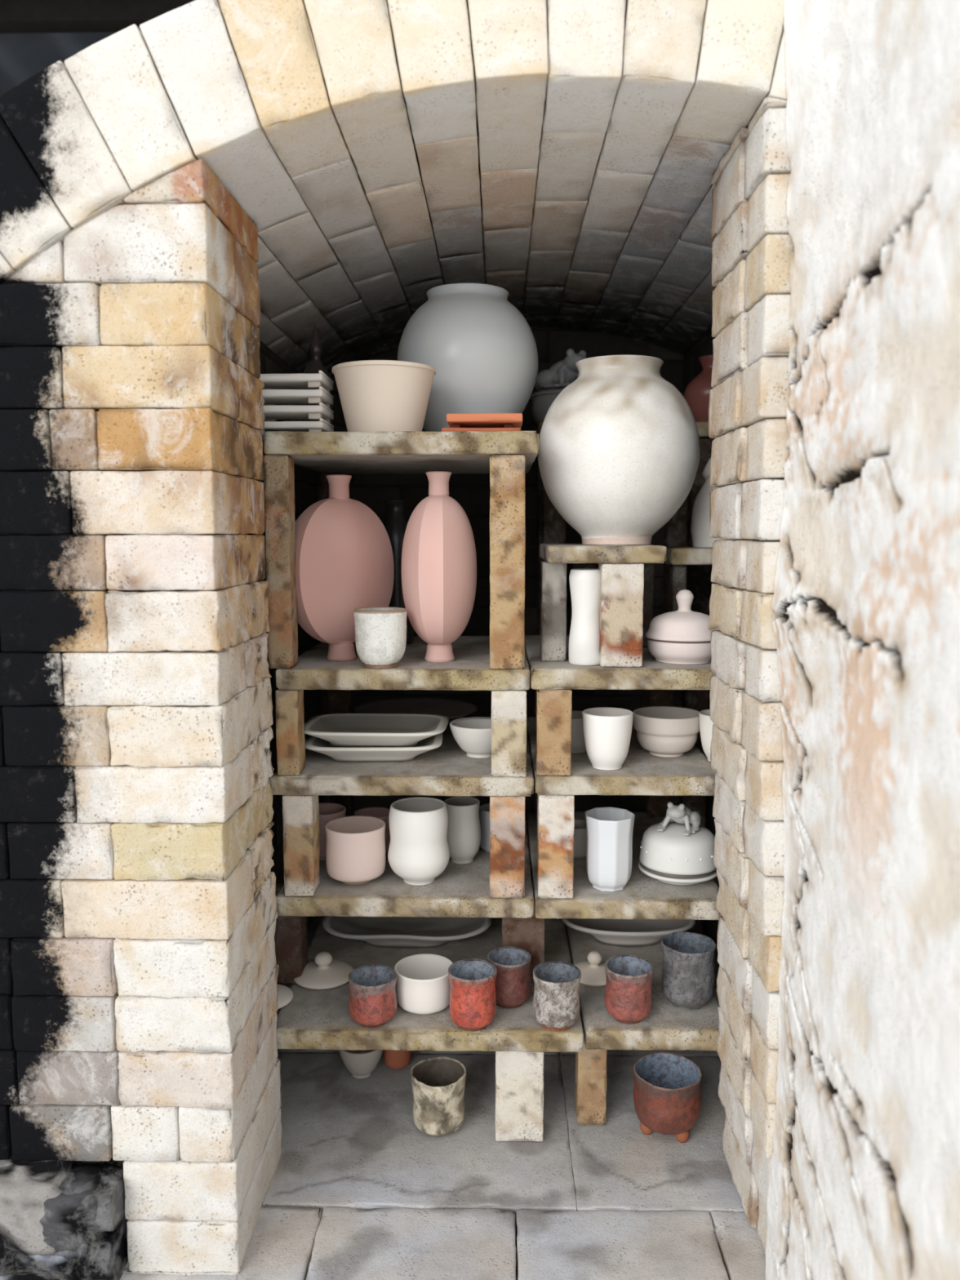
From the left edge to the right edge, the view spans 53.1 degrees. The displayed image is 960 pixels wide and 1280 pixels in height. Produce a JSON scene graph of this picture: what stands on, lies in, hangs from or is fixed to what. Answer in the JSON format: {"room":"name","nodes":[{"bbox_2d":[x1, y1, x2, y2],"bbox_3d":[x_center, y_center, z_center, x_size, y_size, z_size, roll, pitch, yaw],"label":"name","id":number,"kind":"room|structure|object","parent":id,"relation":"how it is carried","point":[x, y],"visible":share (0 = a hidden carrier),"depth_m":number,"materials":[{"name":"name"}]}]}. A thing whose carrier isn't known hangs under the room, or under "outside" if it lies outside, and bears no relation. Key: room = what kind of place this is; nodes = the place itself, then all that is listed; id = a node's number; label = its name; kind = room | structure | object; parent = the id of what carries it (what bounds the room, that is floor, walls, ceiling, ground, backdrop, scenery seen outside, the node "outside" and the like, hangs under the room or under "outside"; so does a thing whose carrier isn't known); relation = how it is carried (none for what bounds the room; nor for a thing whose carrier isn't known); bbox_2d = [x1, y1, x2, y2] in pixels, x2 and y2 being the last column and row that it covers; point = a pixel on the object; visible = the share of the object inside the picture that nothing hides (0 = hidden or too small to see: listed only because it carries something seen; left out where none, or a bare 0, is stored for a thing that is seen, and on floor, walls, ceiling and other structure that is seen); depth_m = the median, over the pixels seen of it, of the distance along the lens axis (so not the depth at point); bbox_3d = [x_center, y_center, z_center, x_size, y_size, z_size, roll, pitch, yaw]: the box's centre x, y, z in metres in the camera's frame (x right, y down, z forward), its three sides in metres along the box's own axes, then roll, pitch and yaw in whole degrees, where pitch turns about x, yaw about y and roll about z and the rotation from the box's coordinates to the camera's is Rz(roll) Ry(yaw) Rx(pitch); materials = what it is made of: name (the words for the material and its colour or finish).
{"room":"pottery kiln","nodes":[
{"label":"pottery kiln","id":0,"kind":"room"},
{"bbox_2d":[0,159,283,1275],"bbox_3d":[-0.629,0.103,1.146,0.727,1.235,0.239,0,6,1],"label":"wall","id":1,"kind":"structure","parent":0,"point":[139,975],"depth_m":1.04,"materials":[{"name":"beige brick"}]},
{"bbox_2d":[92,340,324,984],"bbox_3d":[-0.427,0.068,1.715,0.122,1.155,0.922,0,6,1],"label":"wall","id":2,"kind":"structure","parent":0,"point":[305,480],"depth_m":1.84,"materials":[{"name":"brick"}]},
{"bbox_2d":[72,533,537,546],"bbox_3d":[0.070,-0.647,3.600,6.001,2.218,0.101,0,6,1],"label":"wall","id":3,"kind":"structure","parent":0,"point":[73,534],"depth_m":3.58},
{"bbox_2d":[0,0,786,377],"bbox_3d":[0.006,-0.483,1.656,1.662,0.585,1.406,0,6,1],"label":"ceiling","id":4,"kind":"structure","parent":0,"point":[562,157],"depth_m":0.99,"materials":[{"name":"brick"}]},
{"bbox_2d":[120,916,765,1279],"bbox_3d":[0.019,0.695,1.602,1.022,0.067,1.312,0,6,1],"label":"floor","id":5,"kind":"structure","parent":0,"point":[357,1191],"depth_m":1.23,"materials":[{"name":"stone"}]},
{"bbox_2d":[0,1157,128,1279],"bbox_3d":[-0.558,0.667,1.087,0.312,0.166,0.108,0,6,1],"label":"stone block","id":6,"kind":"object","parent":5,"relation":"on","point":[60,1220],"visible":0.99,"depth_m":1.05,"materials":[{"name":"grey stone"}]},
{"bbox_2d":[338,1049,382,1079],"bbox_3d":[-0.184,0.648,1.493,0.071,0.051,0.071,0,6,-2],"label":"bowl","id":7,"kind":"object","parent":5,"relation":"on","point":[362,1064],"visible":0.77,"depth_m":1.47,"materials":[{"name":"white ceramic"}]},
{"bbox_2d":[383,1049,411,1069],"bbox_3d":[-0.131,0.645,1.519,0.044,0.051,0.044,0,6,1],"label":"terracotta cup","id":8,"kind":"object","parent":5,"relation":"on","point":[396,1060],"visible":0.55,"depth_m":1.50,"materials":[{"name":"orange ceramic"}]},
{"bbox_2d":[410,1056,466,1136],"bbox_3d":[-0.059,0.648,1.357,0.078,0.082,0.079,0,6,1],"label":"cup","id":9,"kind":"object","parent":5,"relation":"on","point":[438,1083],"visible":1,"depth_m":1.33,"materials":[{"name":"ceramic"}]},
{"bbox_2d":[494,1051,543,1141],"bbox_3d":[0.055,0.621,1.349,0.067,0.137,0.061,0,6,1],"label":"post","id":10,"kind":"object","parent":5,"relation":"on","point":[519,1075],"visible":0.91,"depth_m":1.32,"materials":[{"name":"stone"}]},
{"bbox_2d":[276,916,583,1052],"bbox_3d":[-0.068,0.517,1.539,0.426,0.029,0.481,0,6,1],"label":"shelf","id":11,"kind":"object","parent":10,"relation":"on","point":[313,1019],"visible":0.43,"depth_m":1.32,"materials":[{"name":"stone"}]},
{"bbox_2d":[277,984,293,1008],"bbox_3d":[-0.307,0.510,1.382,0.077,0.019,0.077,0,6,1],"label":"lid","id":12,"kind":"object","parent":11,"relation":"on","point":[285,995],"visible":0.25,"depth_m":1.37,"materials":[{"name":"white ceramic"}]},
{"bbox_2d":[274,873,307,983],"bbox_3d":[-0.287,0.435,1.453,0.041,0.154,0.051,0,6,1],"label":"post","id":13,"kind":"object","parent":11,"relation":"on","point":[291,931],"visible":0.59,"depth_m":1.43,"materials":[{"name":"ceramic"}]},
{"bbox_2d":[293,951,353,989],"bbox_3d":[-0.236,0.492,1.454,0.091,0.039,0.091,0,6,1],"label":"lid","id":14,"kind":"object","parent":11,"relation":"on","point":[323,973],"visible":0.98,"depth_m":1.44,"materials":[{"name":"white ceramic"}]},
{"bbox_2d":[348,964,396,1027],"bbox_3d":[-0.148,0.493,1.328,0.068,0.065,0.068,0,6,1],"label":"tea cup","id":15,"kind":"object","parent":11,"relation":"on","point":[372,994],"visible":1,"depth_m":1.31,"materials":[{"name":"red ceramic"}]},
{"bbox_2d":[322,916,491,948],"bbox_3d":[-0.120,0.477,1.596,0.277,0.038,0.152,0,6,1],"label":"platter","id":16,"kind":"object","parent":11,"relation":"on","point":[402,932],"visible":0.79,"depth_m":1.59,"materials":[{"name":"white ceramic"}]},
{"bbox_2d":[394,953,453,1013],"bbox_3d":[-0.079,0.492,1.369,0.085,0.058,0.085,0,6,1],"label":"cup","id":17,"kind":"object","parent":11,"relation":"on","point":[423,981],"visible":0.91,"depth_m":1.34,"materials":[{"name":"ceramic"}]},
{"bbox_2d":[448,959,497,1031],"bbox_3d":[-0.010,0.488,1.316,0.067,0.078,0.067,0,6,1],"label":"tea cup","id":18,"kind":"object","parent":11,"relation":"on","point":[473,998],"visible":1,"depth_m":1.29,"materials":[{"name":"red ceramic"}]},
{"bbox_2d":[487,946,531,1008],"bbox_3d":[0.042,0.485,1.378,0.063,0.070,0.064,0,6,1],"label":"tea cup","id":19,"kind":"object","parent":11,"relation":"on","point":[513,980],"visible":0.83,"depth_m":1.35,"materials":[{"name":"red ceramic"}]},
{"bbox_2d":[502,872,544,982],"bbox_3d":[0.065,0.434,1.456,0.064,0.154,0.051,0,6,1],"label":"post","id":20,"kind":"object","parent":11,"relation":"on","point":[527,935],"visible":0.28,"depth_m":1.43,"materials":[{"name":"ceramic"}]},
{"bbox_2d":[533,960,581,1031],"bbox_3d":[0.105,0.490,1.317,0.066,0.075,0.068,0,6,1],"label":"tea cup","id":21,"kind":"object","parent":11,"relation":"on","point":[556,1001],"visible":1,"depth_m":1.29,"materials":[{"name":"grey ceramic"}]},
{"bbox_2d":[536,463,542,635],"bbox_3d":[0.138,0.114,1.993,0.042,1.000,0.042,0,6,1],"label":"post","id":22,"kind":"object","parent":5,"relation":"on","point":[540,479],"visible":0.17,"depth_m":1.94,"materials":[{"name":"ceramic"}]},
{"bbox_2d":[542,484,566,560],"bbox_3d":[0.133,0.140,1.764,0.042,1.001,0.042,0,6,1],"label":"post","id":23,"kind":"object","parent":5,"relation":"on","point":[554,526],"visible":0.06,"depth_m":1.71,"materials":[{"name":"ceramic"}]},
{"bbox_2d":[536,422,709,438],"bbox_3d":[0.263,-0.384,1.824,0.316,0.026,0.301,0,6,1],"label":"shelf","id":24,"kind":"object","parent":23,"relation":"on","point":[703,428],"visible":0.07,"depth_m":1.67,"materials":[{"name":"stone"}]},
{"bbox_2d":[529,348,586,425],"bbox_3d":[0.153,-0.456,1.755,0.123,0.133,0.128,0,6,1],"label":"lidded jar","id":25,"kind":"object","parent":24,"relation":"on","point":[562,373],"visible":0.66,"depth_m":1.73,"materials":[{"name":"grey ceramic"}]},
{"bbox_2d":[684,355,714,422],"bbox_3d":[0.420,-0.450,1.743,0.098,0.123,0.098,0,6,1],"label":"bottle vase","id":26,"kind":"object","parent":24,"relation":"on","point":[696,394],"visible":0.37,"depth_m":1.72,"materials":[{"name":"red ceramic"}]},
{"bbox_2d":[574,1017,607,1124],"bbox_3d":[0.159,0.617,1.379,0.041,0.140,0.051,0,6,1],"label":"post","id":27,"kind":"object","parent":5,"relation":"on","point":[591,1065],"visible":0.72,"depth_m":1.36,"materials":[{"name":"stone"}]},
{"bbox_2d":[564,924,719,1050],"bbox_3d":[0.246,0.514,1.534,0.198,0.029,0.481,0,6,1],"label":"shelf","id":28,"kind":"object","parent":27,"relation":"on","point":[667,1027],"visible":0.36,"depth_m":1.33,"materials":[{"name":"stone"}]},
{"bbox_2d":[574,951,605,986],"bbox_3d":[0.173,0.490,1.451,0.076,0.039,0.076,0,6,1],"label":"lid","id":29,"kind":"object","parent":28,"relation":"on","point":[593,970],"visible":0.73,"depth_m":1.44,"materials":[{"name":"white ceramic"}]},
{"bbox_2d":[561,918,695,946],"bbox_3d":[0.244,0.475,1.588,0.218,0.038,0.131,0,6,1],"label":"oval dish","id":30,"kind":"object","parent":28,"relation":"on","point":[613,932],"visible":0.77,"depth_m":1.57,"materials":[{"name":"white ceramic"}]},
{"bbox_2d":[604,954,653,1023],"bbox_3d":[0.205,0.485,1.330,0.067,0.075,0.068,-1,7,-11],"label":"tea cup","id":31,"kind":"object","parent":28,"relation":"on","point":[628,997],"visible":1,"depth_m":1.31,"materials":[{"name":"red ceramic"}]},
{"bbox_2d":[661,931,716,1010],"bbox_3d":[0.296,0.473,1.370,0.076,0.089,0.076,0,6,1],"label":"cup","id":32,"kind":"object","parent":28,"relation":"on","point":[688,966],"visible":1,"depth_m":1.34,"materials":[{"name":"grey ceramic"}]},
{"bbox_2d":[633,1052,702,1142],"bbox_3d":[0.262,0.645,1.348,0.095,0.090,0.095,0,6,1],"label":"cup","id":33,"kind":"object","parent":5,"relation":"on","point":[667,1089],"visible":1,"depth_m":1.32,"materials":[{"name":"red ceramic"}]},
{"bbox_2d":[662,497,687,804],"bbox_3d":[0.398,0.115,1.988,0.042,1.001,0.041,0,6,1],"label":"post","id":34,"kind":"object","parent":5,"relation":"on","point":[675,530],"visible":0.12,"depth_m":1.93,"materials":[{"name":"brick"}]},
{"bbox_2d":[680,437,715,934],"bbox_3d":[0.393,0.140,1.759,0.042,1.000,0.041,0,6,1],"label":"post","id":35,"kind":"object","parent":5,"relation":"on","point":[698,576],"visible":0.16,"depth_m":1.72,"materials":[{"name":"ceramic"}]},
{"bbox_2d":[706,97,794,1254],"bbox_3d":[0.524,0.086,1.120,0.497,1.269,0.232,0,6,1],"label":"wall pier","id":36,"kind":"object","parent":5,"relation":"on","point":[752,255],"visible":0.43,"depth_m":1.06,"materials":[{"name":"beige brick"}]},
{"bbox_2d":[526,811,719,919],"bbox_3d":[0.207,0.339,1.496,0.259,0.028,0.421,0,6,1],"label":"shelf","id":37,"kind":"object","parent":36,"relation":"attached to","point":[643,896],"visible":0.39,"depth_m":1.30,"materials":[{"name":"stone"}]},
{"bbox_2d":[533,785,537,816],"bbox_3d":[0.114,0.233,1.677,0.039,0.143,0.036,0,6,1],"label":"post","id":38,"kind":"object","parent":37,"relation":"on","point":[535,796],"visible":0.11,"depth_m":1.67,"materials":[{"name":"ceramic"}]},
{"bbox_2d":[537,794,574,897],"bbox_3d":[0.103,0.274,1.310,0.048,0.143,0.051,0,6,1],"label":"post","id":39,"kind":"object","parent":37,"relation":"on","point":[555,820],"visible":0.84,"depth_m":1.29,"materials":[{"name":"stone"}]},
{"bbox_2d":[526,716,715,795],"bbox_3d":[0.203,0.171,1.480,0.253,0.027,0.421,0,6,1],"label":"shelf","id":40,"kind":"object","parent":39,"relation":"on","point":[642,772],"visible":0.48,"depth_m":1.28,"materials":[{"name":"stone"}]},
{"bbox_2d":[534,688,536,719],"bbox_3d":[0.114,0.079,1.660,0.039,0.115,0.036,0,6,1],"label":"post","id":41,"kind":"object","parent":40,"relation":"on","point":[535,689],"visible":0.09,"depth_m":1.66,"materials":[{"name":"ceramic"}]},
{"bbox_2d":[535,688,572,775],"bbox_3d":[0.099,0.120,1.293,0.046,0.116,0.051,0,6,1],"label":"post","id":42,"kind":"object","parent":40,"relation":"on","point":[553,708],"visible":0.92,"depth_m":1.27,"materials":[{"name":"stone"}]},
{"bbox_2d":[524,635,713,689],"bbox_3d":[0.198,0.029,1.466,0.255,0.028,0.421,0,6,1],"label":"shelf","id":43,"kind":"object","parent":42,"relation":"on","point":[653,674],"visible":0.52,"depth_m":1.26,"materials":[{"name":"stone"}]},
{"bbox_2d":[540,560,567,661],"bbox_3d":[0.103,-0.041,1.347,0.035,0.137,0.051,0,6,1],"label":"post","id":44,"kind":"object","parent":43,"relation":"on","point":[553,584],"visible":0.95,"depth_m":1.32,"materials":[{"name":"stone"}]},
{"bbox_2d":[572,563,595,568],"bbox_3d":[0.163,-0.059,1.505,0.034,0.137,0.051,0,6,1],"label":"post","id":45,"kind":"object","parent":43,"relation":"on","point":[575,566],"visible":0.07,"depth_m":1.47,"materials":[{"name":"ceramic"}]},
{"bbox_2d":[568,568,600,665],"bbox_3d":[0.144,-0.032,1.302,0.046,0.128,0.046,-2,7,-15],"label":"vase","id":46,"kind":"object","parent":43,"relation":"on","point":[584,583],"visible":0.94,"depth_m":1.28,"materials":[{"name":"white ceramic"}]},
{"bbox_2d":[598,563,644,666],"bbox_3d":[0.188,-0.035,1.290,0.055,0.137,0.051,0,6,1],"label":"post","id":47,"kind":"object","parent":43,"relation":"on","point":[622,584],"visible":0.94,"depth_m":1.26,"materials":[{"name":"stone"}]},
{"bbox_2d":[539,543,666,563],"bbox_3d":[0.169,-0.127,1.391,0.155,0.023,0.281,0,6,1],"label":"shelf","id":48,"kind":"object","parent":47,"relation":"on","point":[551,553],"visible":0.9,"depth_m":1.25,"materials":[{"name":"stone"}]},
{"bbox_2d":[537,355,699,544],"bbox_3d":[0.197,-0.265,1.371,0.233,0.255,0.233,0,6,1],"label":"jar","id":49,"kind":"object","parent":48,"relation":"on","point":[619,453],"visible":1,"depth_m":1.29,"materials":[{"name":"ceramic"}]},
{"bbox_2d":[640,563,653,648],"bbox_3d":[0.254,-0.058,1.503,0.026,0.137,0.051,0,6,1],"label":"post","id":50,"kind":"object","parent":43,"relation":"on","point":[648,567],"visible":0.34,"depth_m":1.48,"materials":[{"name":"stone"}]},
{"bbox_2d":[668,564,686,612],"bbox_3d":[0.301,-0.051,1.468,0.020,0.129,0.041,0,6,1],"label":"post","id":51,"kind":"object","parent":43,"relation":"on","point":[677,573],"visible":0.4,"depth_m":1.45,"materials":[{"name":"stone"}]},
{"bbox_2d":[663,546,711,564],"bbox_3d":[0.350,-0.136,1.538,0.130,0.025,0.220,0,6,1],"label":"shelf","id":52,"kind":"object","parent":51,"relation":"on","point":[676,555],"visible":0.38,"depth_m":1.43,"materials":[{"name":"stone"}]},
{"bbox_2d":[690,457,735,547],"bbox_3d":[0.371,-0.224,1.498,0.081,0.158,0.081,0,6,1],"label":"pot","id":53,"kind":"object","parent":52,"relation":"on","point":[700,518],"visible":0.3,"depth_m":1.48,"materials":[{"name":"white ceramic"}]},
{"bbox_2d":[644,589,715,664],"bbox_3d":[0.284,-0.021,1.336,0.106,0.099,0.106,0,6,1],"label":"lidded jar","id":54,"kind":"object","parent":43,"relation":"on","point":[682,636],"visible":0.9,"depth_m":1.30,"materials":[{"name":"white ceramic"}]},
{"bbox_2d":[570,711,586,752],"bbox_3d":[0.139,0.136,1.422,0.063,0.054,0.063,0,6,1],"label":"cup","id":55,"kind":"object","parent":40,"relation":"on","point":[577,740],"visible":0.33,"depth_m":1.40,"materials":[{"name":"grey ceramic"}]},
{"bbox_2d":[582,706,633,769],"bbox_3d":[0.175,0.136,1.320,0.069,0.077,0.069,0,6,1],"label":"cup","id":56,"kind":"object","parent":40,"relation":"on","point":[607,731],"visible":1,"depth_m":1.30,"materials":[{"name":"white ceramic"}]},
{"bbox_2d":[647,689,673,706],"bbox_3d":[0.310,0.079,1.656,0.039,0.115,0.036,0,6,1],"label":"post","id":57,"kind":"object","parent":40,"relation":"on","point":[655,698],"visible":0.19,"depth_m":1.64,"materials":[{"name":"ceramic"}]},
{"bbox_2d":[632,706,699,757],"bbox_3d":[0.272,0.135,1.401,0.100,0.060,0.100,0,6,1],"label":"bowl","id":58,"kind":"object","parent":40,"relation":"on","point":[661,731],"visible":0.96,"depth_m":1.37,"materials":[{"name":"white ceramic"}]},
{"bbox_2d":[698,709,712,761],"bbox_3d":[0.341,0.136,1.357,0.064,0.068,0.064,0,6,1],"label":"cup","id":59,"kind":"object","parent":40,"relation":"on","point":[705,727],"visible":0.33,"depth_m":1.34,"materials":[{"name":"white ceramic"}]},
{"bbox_2d":[573,819,586,857],"bbox_3d":[0.147,0.304,1.470,0.050,0.048,0.050,0,6,1],"label":"cup","id":60,"kind":"object","parent":37,"relation":"on","point":[580,825],"visible":0.38,"depth_m":1.45,"materials":[{"name":"white ceramic"}]},
{"bbox_2d":[585,807,635,891],"bbox_3d":[0.180,0.292,1.336,0.068,0.103,0.069,6,8,41],"label":"cup","id":61,"kind":"object","parent":37,"relation":"on","point":[609,842],"visible":1,"depth_m":1.31,"materials":[{"name":"white ceramic"}]},
{"bbox_2d":[645,795,670,816],"bbox_3d":[0.310,0.234,1.673,0.039,0.142,0.036,0,6,1],"label":"post","id":62,"kind":"object","parent":37,"relation":"on","point":[656,805],"visible":0.25,"depth_m":1.66,"materials":[{"name":"ceramic"}]},
{"bbox_2d":[638,801,716,885],"bbox_3d":[0.284,0.282,1.370,0.114,0.114,0.114,3,7,26],"label":"lidded dish","id":63,"kind":"object","parent":37,"relation":"on","point":[680,852],"visible":0.98,"depth_m":1.33,"materials":[{"name":"white ceramic"}]},
{"bbox_2d":[315,327,684,872],"bbox_3d":[0.042,-0.050,2.209,1.080,1.278,0.099,0,6,1],"label":"wall","id":64,"kind":"structure","parent":0,"point":[471,491],"depth_m":2.14,"materials":[{"name":"brick"}]},
{"bbox_2d":[682,327,746,992],"bbox_3d":[0.492,0.037,1.694,0.122,1.221,0.923,0,6,1],"label":"wall","id":65,"kind":"structure","parent":0,"point":[692,366],"depth_m":1.85,"materials":[{"name":"brick"}]},
{"bbox_2d":[765,0,959,1279],"bbox_3d":[0.426,-0.045,0.640,0.281,1.623,0.700,0,6,1],"label":"wall","id":66,"kind":"structure","parent":0,"point":[864,1184],"depth_m":0.78,"materials":[{"name":"beige stone"}]},
{"bbox_3d":[0.021,0.407,1.698,0.039,0.154,0.036,0,6,1],"label":"post","id":67,"kind":"object","parent":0,"visible":0},
{"bbox_2d":[275,809,533,918],"bbox_3d":[-0.099,0.338,1.504,0.352,0.028,0.421,0,6,1],"label":"shelf","id":68,"kind":"object","parent":67,"relation":"on","point":[461,890],"visible":0.3,"depth_m":1.30,"materials":[{"name":"stone"}]},
{"bbox_2d":[282,795,319,896],"bbox_3d":[-0.244,0.275,1.317,0.041,0.141,0.050,0,6,1],"label":"post","id":69,"kind":"object","parent":68,"relation":"on","point":[300,815],"visible":0.9,"depth_m":1.29,"materials":[{"name":"stone"}]},
{"bbox_2d":[270,717,533,796],"bbox_3d":[-0.100,0.172,1.486,0.353,0.027,0.421,0,6,1],"label":"shelf","id":70,"kind":"object","parent":69,"relation":"on","point":[446,770],"visible":0.41,"depth_m":1.28,"materials":[{"name":"stone"}]},
{"bbox_2d":[275,688,305,775],"bbox_3d":[-0.256,0.121,1.297,0.030,0.116,0.046,0,6,1],"label":"post","id":71,"kind":"object","parent":70,"relation":"on","point":[290,709],"visible":0.91,"depth_m":1.28,"materials":[{"name":"stone"}]},
{"bbox_2d":[328,689,353,713],"bbox_3d":[-0.242,0.080,1.667,0.039,0.117,0.036,0,6,1],"label":"post","id":72,"kind":"object","parent":70,"relation":"on","point":[340,701],"visible":0.2,"depth_m":1.65,"materials":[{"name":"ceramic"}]},
{"bbox_2d":[304,713,448,762],"bbox_3d":[-0.151,0.144,1.398,0.207,0.048,0.150,0,6,1],"label":"platters","id":73,"kind":"object","parent":70,"relation":"on","point":[343,737],"visible":0.99,"depth_m":1.36,"materials":[{"name":"white ceramic"}]},
{"bbox_2d":[354,697,477,724],"bbox_3d":[-0.105,0.129,1.587,0.202,0.035,0.202,0,6,1],"label":"serving plate","id":74,"kind":"object","parent":70,"relation":"on","point":[455,709],"visible":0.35,"depth_m":1.65,"materials":[{"name":"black ceramic"}]},
{"bbox_2d":[449,716,491,758],"bbox_3d":[0.000,0.144,1.400,0.088,0.048,0.088,0,6,1],"label":"bowl","id":75,"kind":"object","parent":70,"relation":"on","point":[473,735],"visible":0.66,"depth_m":1.37,"materials":[{"name":"white ceramic"}]},
{"bbox_2d":[491,689,526,776],"bbox_3d":[0.039,0.121,1.294,0.047,0.116,0.051,0,6,1],"label":"post","id":76,"kind":"object","parent":70,"relation":"on","point":[508,708],"visible":0.91,"depth_m":1.27,"materials":[{"name":"stone"}]},
{"bbox_2d":[275,635,530,690],"bbox_3d":[-0.098,0.029,1.470,0.336,0.029,0.421,0,6,1],"label":"shelf","id":77,"kind":"object","parent":76,"relation":"on","point":[470,669],"visible":0.69,"depth_m":1.26,"materials":[{"name":"stone"}]},
{"bbox_2d":[263,454,297,668],"bbox_3d":[-0.263,-0.102,1.270,0.033,0.278,0.041,0,6,1],"label":"post","id":78,"kind":"object","parent":77,"relation":"on","point":[278,470],"visible":0.96,"depth_m":1.25,"materials":[{"name":"stone"}]},
{"bbox_2d":[294,475,394,661],"bbox_3d":[-0.196,-0.100,1.346,0.158,0.257,0.076,-6,9,-43],"label":"bottle vase","id":79,"kind":"object","parent":77,"relation":"on","point":[344,557],"visible":0.91,"depth_m":1.31,"materials":[{"name":"pink ceramic"}]},
{"bbox_2d":[353,606,406,668],"bbox_3d":[-0.133,-0.003,1.285,0.071,0.077,0.069,0,6,1],"label":"cup","id":80,"kind":"object","parent":77,"relation":"on","point":[380,632],"visible":1,"depth_m":1.26,"materials":[{"name":"white ceramic"}]},
{"bbox_2d":[383,499,413,644],"bbox_3d":[-0.134,-0.109,1.550,0.059,0.230,0.059,4,8,34],"label":"bottle","id":81,"kind":"object","parent":77,"relation":"on","point":[396,522],"visible":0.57,"depth_m":1.52,"materials":[{"name":"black ceramic"}]},
{"bbox_2d":[401,471,476,662],"bbox_3d":[-0.057,-0.101,1.333,0.104,0.260,0.150,0,6,1],"label":"bottle vase","id":82,"kind":"object","parent":77,"relation":"on","point":[439,557],"visible":1,"depth_m":1.28,"materials":[{"name":"pink ceramic"}]},
{"bbox_2d":[489,454,525,669],"bbox_3d":[0.036,-0.102,1.269,0.046,0.278,0.051,0,6,1],"label":"post","id":83,"kind":"object","parent":77,"relation":"on","point":[507,472],"visible":1,"depth_m":1.24,"materials":[{"name":"stone"}]},
{"bbox_2d":[263,431,538,474],"bbox_3d":[-0.098,-0.275,1.435,0.354,0.030,0.421,0,6,1],"label":"shelf","id":84,"kind":"object","parent":83,"relation":"on","point":[362,452],"visible":0.94,"depth_m":1.23,"materials":[{"name":"stone"}]},
{"bbox_2d":[258,370,333,435],"bbox_3d":[-0.256,-0.317,1.308,0.101,0.082,0.091,0,6,1],"label":"trays","id":85,"kind":"object","parent":84,"relation":"on","point":[277,388],"visible":0.72,"depth_m":1.27,"materials":[{"name":"white ceramic"}]},
{"bbox_2d":[298,324,335,431],"bbox_3d":[-0.250,-0.387,1.471,0.056,0.185,0.056,0,6,1],"label":"lidded jar","id":86,"kind":"object","parent":84,"relation":"on","point":[315,348],"visible":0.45,"depth_m":1.46,"materials":[{"name":"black ceramic"}]},
{"bbox_2d":[332,360,435,431],"bbox_3d":[-0.130,-0.322,1.310,0.141,0.092,0.141,0,6,1],"label":"bowl","id":87,"kind":"object","parent":84,"relation":"on","point":[375,395],"visible":0.8,"depth_m":1.26,"materials":[{"name":"beige ceramic"}]},
{"bbox_2d":[397,282,537,431],"bbox_3d":[-0.019,-0.409,1.464,0.221,0.230,0.221,0,6,1],"label":"jar","id":88,"kind":"object","parent":84,"relation":"on","point":[482,351],"visible":0.67,"depth_m":1.38,"materials":[{"name":"ceramic"}]},
{"bbox_2d":[441,413,522,431],"bbox_3d":[0.003,-0.286,1.290,0.106,0.026,0.084,0,6,1],"label":"stack","id":89,"kind":"object","parent":84,"relation":"on","point":[512,422],"visible":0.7,"depth_m":1.25,"materials":[{"name":"orange ceramic"}]},
{"bbox_2d":[318,803,346,859],"bbox_3d":[-0.237,0.292,1.466,0.065,0.072,0.065,0,6,1],"label":"cup","id":90,"kind":"object","parent":68,"relation":"on","point":[327,812],"visible":0.29,"depth_m":1.44,"materials":[{"name":"pink ceramic"}]},
{"bbox_2d":[324,815,385,884],"bbox_3d":[-0.176,0.300,1.361,0.085,0.081,0.085,0,6,1],"label":"cup","id":91,"kind":"object","parent":68,"relation":"on","point":[355,847],"visible":1,"depth_m":1.33,"materials":[{"name":"pink ceramic"}]},
{"bbox_2d":[353,807,390,853],"bbox_3d":[-0.164,0.296,1.486,0.061,0.061,0.061,0,6,1],"label":"cup","id":92,"kind":"object","parent":68,"relation":"on","point":[382,813],"visible":0.23,"depth_m":1.50,"materials":[{"name":"pink ceramic"}]},
{"bbox_2d":[387,796,449,885],"bbox_3d":[-0.086,0.286,1.357,0.087,0.110,0.087,0,6,1],"label":"tumbler","id":93,"kind":"object","parent":68,"relation":"on","point":[419,852],"visible":1,"depth_m":1.32,"materials":[{"name":"white ceramic"}]},
{"bbox_2d":[444,796,480,863],"bbox_3d":[-0.027,0.286,1.442,0.057,0.091,0.057,0,6,1],"label":"cup","id":94,"kind":"object","parent":68,"relation":"on","point":[464,828],"visible":0.9,"depth_m":1.42,"materials":[{"name":"white ceramic"}]},
{"bbox_2d":[479,803,489,852],"bbox_3d":[0.023,0.292,1.492,0.051,0.067,0.051,0,6,1],"label":"cup","id":95,"kind":"object","parent":68,"relation":"on","point":[484,810],"visible":0.33,"depth_m":1.47,"materials":[{"name":"white ceramic"}]},
{"bbox_2d":[489,795,525,897],"bbox_3d":[0.037,0.275,1.311,0.048,0.141,0.051,0,6,1],"label":"post","id":96,"kind":"object","parent":68,"relation":"on","point":[507,813],"visible":0.92,"depth_m":1.29,"materials":[{"name":"stone"}]},
{"bbox_3d":[0.048,0.636,2.587,6.001,0.033,2.202,0,6,1],"label":"floor","id":97,"kind":"structure","parent":0,"visible":0},
{"bbox_2d":[0,0,387,33],"bbox_3d":[0.048,-0.408,2.459,6.001,1.998,1.981,0,6,1],"label":"roof frame","id":98,"kind":"object","parent":97,"relation":"on","point":[16,16],"visible":0.02,"depth_m":1.99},
{"bbox_2d":[0,31,142,97],"bbox_3d":[0.055,-1.436,2.706,6.000,0.285,3.200,0,6,1],"label":"wall","id":99,"kind":"structure","parent":98,"relation":"on","point":[22,55],"depth_m":2.32,"materials":[{"name":"paint"}]}
]}

